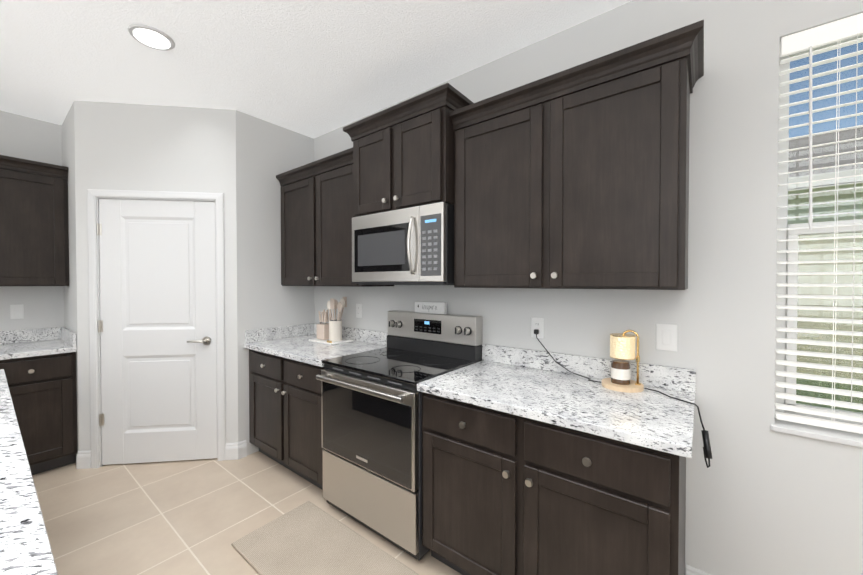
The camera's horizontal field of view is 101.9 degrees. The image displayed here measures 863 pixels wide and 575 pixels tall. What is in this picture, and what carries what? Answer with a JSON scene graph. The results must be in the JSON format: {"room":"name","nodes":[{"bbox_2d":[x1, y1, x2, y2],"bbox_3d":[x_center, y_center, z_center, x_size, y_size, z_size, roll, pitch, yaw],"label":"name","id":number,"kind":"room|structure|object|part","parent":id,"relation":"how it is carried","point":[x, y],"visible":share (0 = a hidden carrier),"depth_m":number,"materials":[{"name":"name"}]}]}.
{"room":"kitchen","nodes":[
{"label":"kitchen","id":0,"kind":"room"},
{"bbox_2d":[0,110,63,330],"bbox_3d":[-4.468,0.001,1.504,0.150,2.755,4.224,1,1,38],"label":"wall","id":1,"kind":"structure","parent":0,"point":[27,138],"depth_m":2.88,"materials":[{"name":"white paint"}]},
{"bbox_2d":[10,304,23,318],"bbox_3d":[-3.346,0.196,2.823,0.007,0.116,0.072,1,1,38],"label":"electrical outlet plate","id":2,"kind":"object","parent":1,"relation":"attached to","point":[16,311],"visible":1,"depth_m":2.82,"materials":[{"name":"white plastic"}]},
{"bbox_2d":[0,155,68,285],"bbox_3d":[-3.351,-0.479,2.531,0.344,0.943,0.976,1,1,38],"label":"upper cabinet","id":3,"kind":"object","parent":1,"relation":"attached to","point":[34,243],"depth_m":2.67,"materials":[{"name":"brown wood"}]},
{"bbox_2d":[61,102,78,454],"bbox_3d":[-2.885,-0.018,2.873,0.670,2.755,0.120,1,1,38],"label":"wall","id":4,"kind":"structure","parent":0,"point":[68,161],"depth_m":2.74,"materials":[{"name":"white paint"}]},
{"bbox_2d":[74,100,237,450],"bbox_3d":[-2.104,-0.016,2.750,1.131,2.755,0.120,0,1,-7],"label":"wall","id":5,"kind":"structure","parent":0,"point":[127,146],"depth_m":2.67,"materials":[{"name":"white paint"}]},
{"bbox_2d":[87,189,225,467],"bbox_3d":[-2.106,0.312,2.745,0.954,2.099,0.139,0,1,-7],"label":"door frame","id":6,"kind":"structure","parent":5,"relation":"attached to","point":[94,194],"depth_m":2.65,"materials":[{"name":"white paint"}]},
{"bbox_2d":[97,199,216,464],"bbox_3d":[-2.103,0.340,2.685,0.829,2.020,0.096,0,1,-7],"label":"pantry door","id":7,"kind":"structure","parent":5,"relation":"in","point":[157,325],"depth_m":2.70,"materials":[{"name":"white paint"}]},
{"bbox_2d":[76,440,710,574],"bbox_3d":[0.316,1.317,1.266,6.420,0.130,1.510,1,1,38],"label":"baseboard","id":8,"kind":"structure","parent":5,"relation":"attached to","point":[236,451],"depth_m":2.64,"materials":[{"name":"white paint"}]},
{"bbox_2d":[32,451,461,574],"bbox_3d":[-1.226,1.462,-0.187,7.670,0.120,6.100,1,1,38],"label":"floor","id":9,"kind":"structure","parent":0,"point":[192,517],"depth_m":2.12,"materials":[{"name":"tile"}]},
{"bbox_2d":[0,352,76,474],"bbox_3d":[-3.238,0.927,2.463,0.628,0.876,0.976,1,1,38],"label":"base cabinet","id":10,"kind":"object","parent":9,"relation":"on","point":[42,389],"visible":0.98,"depth_m":2.52,"materials":[{"name":"brown wood"}]},
{"bbox_2d":[0,327,76,359],"bbox_3d":[-3.491,0.423,2.112,0.650,0.138,1.830,1,1,38],"label":"countertop","id":11,"kind":"structure","parent":10,"relation":"on","point":[15,344],"depth_m":2.75,"materials":[{"name":"stone"}]},
{"bbox_2d":[249,349,323,489],"bbox_3d":[-0.893,0.924,2.739,1.052,0.876,0.654,1,1,38],"label":"base cabinet","id":12,"kind":"object","parent":9,"relation":"on","point":[284,412],"visible":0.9,"depth_m":2.45,"materials":[{"name":"brown wood"}]},
{"bbox_2d":[244,323,387,366],"bbox_3d":[-0.892,0.415,2.734,1.052,0.138,0.650,1,1,38],"label":"countertop","id":13,"kind":"structure","parent":12,"relation":"on","point":[292,342],"depth_m":2.75,"materials":[{"name":"stone"}]},
{"bbox_2d":[309,338,352,344],"bbox_3d":[-0.832,0.430,2.893,0.325,0.030,0.210,1,1,38],"label":"tray","id":14,"kind":"object","parent":13,"relation":"on","point":[327,341],"visible":0.81,"depth_m":2.81,"materials":[{"name":"white stone"}]},
{"bbox_2d":[317,310,330,339],"bbox_3d":[-0.892,0.310,2.945,0.105,0.243,0.110,1,1,38],"label":"knife block","id":15,"kind":"object","parent":14,"relation":"on","point":[323,330],"visible":0.9,"depth_m":2.90,"materials":[{"name":"beige wood"}]},
{"bbox_2d":[327,297,346,340],"bbox_3d":[-0.776,0.255,2.871,0.192,0.355,0.131,1,1,38],"label":"utensil crock","id":16,"kind":"object","parent":14,"relation":"on","point":[335,329],"visible":0.98,"depth_m":2.83,"materials":[{"name":"beige ceramic"}]},
{"bbox_2d":[231,501,418,574],"bbox_3d":[-0.529,1.367,1.735,1.000,0.015,0.463,1,1,38],"label":"kitchen mat","id":17,"kind":"object","parent":9,"relation":"on","point":[308,538],"visible":0.92,"depth_m":1.81,"materials":[{"name":"fabric"}]},
{"bbox_2d":[316,310,482,560],"bbox_3d":[-0.197,0.775,2.153,0.758,1.190,0.718,1,1,38],"label":"range","id":18,"kind":"object","parent":9,"relation":"on","point":[371,419],"visible":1,"depth_m":1.94,"materials":[{"name":"grey metal"}]},
{"bbox_2d":[415,301,446,313],"bbox_3d":[-0.008,0.137,2.398,0.260,0.078,0.034,1,1,38],"label":"sign","id":19,"kind":"object","parent":18,"relation":"on","point":[431,307],"visible":1,"depth_m":2.37,"materials":[{"name":"white plastic"}]},
{"bbox_2d":[422,392,685,574],"bbox_3d":[0.534,0.939,1.631,1.034,0.876,0.654,1,1,38],"label":"base cabinet","id":20,"kind":"object","parent":9,"relation":"on","point":[503,493],"visible":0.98,"depth_m":1.34,"materials":[{"name":"brown wood"}]},
{"bbox_2d":[417,344,695,457],"bbox_3d":[0.548,0.430,1.615,1.066,0.138,0.650,1,1,38],"label":"countertop","id":21,"kind":"structure","parent":20,"relation":"on","point":[541,386],"depth_m":1.53,"materials":[{"name":"stone"}]},
{"bbox_2d":[534,329,711,467],"bbox_3d":[0.808,0.429,1.632,0.784,0.470,0.291,1,1,38],"label":"candle lamp","id":22,"kind":"object","parent":21,"relation":"on","point":[622,345],"depth_m":1.58,"materials":[{"name":"brown wood"}]},
{"bbox_2d":[611,359,630,384],"bbox_3d":[0.878,0.392,1.625,0.081,0.100,0.081,1,1,38],"label":"candle jar","id":23,"kind":"object","parent":22,"relation":"on","point":[620,372],"visible":1,"depth_m":1.59,"materials":[{"name":"brown"}]},
{"bbox_3d":[0.808,0.453,1.632,0.784,0.423,0.291,1,1,38],"label":"lamp cord","id":24,"kind":"part","parent":22,"relation":"part of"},
{"bbox_3d":[-1.143,0.957,0.346,3.900,0.876,0.955,1,1,38],"label":"kitchen island","id":25,"kind":"object","parent":9,"relation":"on","visible":0},
{"bbox_2d":[0,369,57,574],"bbox_3d":[-1.163,0.499,0.314,4.000,0.036,1.090,1,1,38],"label":"island countertop","id":26,"kind":"structure","parent":25,"relation":"on","point":[25,547],"depth_m":0.74,"materials":[{"name":"stone"}]},
{"bbox_2d":[236,110,314,454],"bbox_3d":[-1.369,-0.021,3.072,0.120,2.755,0.696,1,1,38],"label":"wall","id":27,"kind":"structure","parent":0,"point":[267,152],"depth_m":2.91,"materials":[{"name":"white paint"}]},
{"bbox_2d":[0,0,631,138],"bbox_3d":[-1.226,-1.403,-0.227,7.670,0.100,6.100,1,1,38],"label":"ceiling","id":28,"kind":"structure","parent":0,"point":[313,69],"depth_m":2.04,"materials":[{"name":"white paint"}]},
{"bbox_2d":[127,23,174,50],"bbox_3d":[-1.544,-1.377,1.933,0.208,0.011,0.208,1,1,38],"label":"recessed light","id":29,"kind":"object","parent":28,"relation":"in","point":[151,37],"visible":0.94,"depth_m":1.92,"materials":[{"name":"white paint"}]},
{"bbox_2d":[314,0,862,574],"bbox_3d":[1.161,-0.001,1.642,5.870,2.755,0.150,1,1,38],"label":"wall","id":30,"kind":"structure","parent":0,"point":[762,498],"depth_m":1.49,"materials":[{"name":"white paint"}]},
{"bbox_2d":[276,147,393,286],"bbox_3d":[-0.809,-0.486,2.834,1.046,0.948,0.371,1,1,38],"label":"upper cabinet","id":31,"kind":"object","parent":30,"relation":"attached to","point":[317,215],"visible":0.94,"depth_m":2.67,"materials":[{"name":"brown wood"}]},
{"bbox_2d":[356,304,361,317],"bbox_3d":[-0.605,0.194,2.917,0.072,0.116,0.008,1,1,38],"label":"outlet","id":32,"kind":"object","parent":30,"relation":"attached to","point":[358,310],"visible":1,"depth_m":2.91,"materials":[{"name":"white plastic"}]},
{"bbox_2d":[343,83,472,216],"bbox_3d":[-0.116,-0.764,2.244,0.854,0.595,0.446,1,1,38],"label":"upper cabinet","id":33,"kind":"object","parent":30,"relation":"attached to","point":[403,155],"visible":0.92,"depth_m":2.02,"materials":[{"name":"brown wood"}]},
{"bbox_2d":[352,202,453,284],"bbox_3d":[-0.124,-0.241,2.242,0.754,0.446,0.466,1,1,38],"label":"over-the-range microwave","id":34,"kind":"object","parent":33,"relation":"attached to","point":[411,246],"visible":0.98,"depth_m":2.03,"materials":[{"name":"silver metal"}]},
{"bbox_2d":[531,317,543,337],"bbox_3d":[0.600,0.228,1.981,0.072,0.116,0.008,1,1,38],"label":"outlet","id":35,"kind":"object","parent":30,"relation":"attached to","point":[537,323],"visible":0.85,"depth_m":1.98,"materials":[{"name":"white plastic"}]},
{"bbox_2d":[449,20,703,289],"bbox_3d":[0.638,-0.470,1.710,1.086,0.948,0.371,1,1,38],"label":"upper cabinet","id":36,"kind":"object","parent":30,"relation":"attached to","point":[576,177],"visible":1,"depth_m":1.50,"materials":[{"name":"brown wood"}]},
{"bbox_2d":[656,324,677,351],"bbox_3d":[1.080,0.229,1.607,0.082,0.122,0.008,1,1,38],"label":"switch plate","id":37,"kind":"object","parent":30,"relation":"attached to","point":[666,337],"visible":1,"depth_m":1.60,"materials":[{"name":"white plastic"}]},
{"bbox_2d":[770,419,862,447],"bbox_3d":[1.753,0.562,1.145,0.939,0.022,0.108,1,1,38],"label":"window sill","id":38,"kind":"structure","parent":30,"relation":"attached to","point":[825,434],"depth_m":1.33,"materials":[{"name":"white paint"}]},
{"bbox_2d":[775,34,862,424],"bbox_3d":[1.797,-0.215,1.191,0.915,1.535,0.057,1,1,38],"label":"window","id":39,"kind":"structure","parent":30,"relation":"in","point":[783,224],"depth_m":1.41,"materials":[{"name":"glass"}]},
{"bbox_2d":[775,13,862,433],"bbox_3d":[1.744,-0.223,1.123,0.903,1.509,0.072,1,1,38],"label":"window blind","id":40,"kind":"object","parent":39,"relation":"attached to","point":[833,32],"visible":0.88,"depth_m":1.32,"materials":[{"name":"white plastic"}]},
{"label":"outside","id":41,"kind":"structure","parent":0,"visible":0},
{"bbox_2d":[796,379,862,412],"bbox_3d":[6.395,1.460,6.467,24.000,0.100,13.840,1,1,38],"label":"lawn","id":42,"kind":"structure","parent":41,"point":[836,396],"depth_m":4.69,"materials":[{"name":"green plant"}]},
{"bbox_2d":[788,127,862,385],"bbox_3d":[8.462,-1.081,5.832,16.600,5.000,4.650,1,1,38],"label":"house","id":43,"kind":"structure","parent":42,"relation":"on","point":[839,181],"depth_m":5.30,"materials":[{"name":"beige"}]}
]}

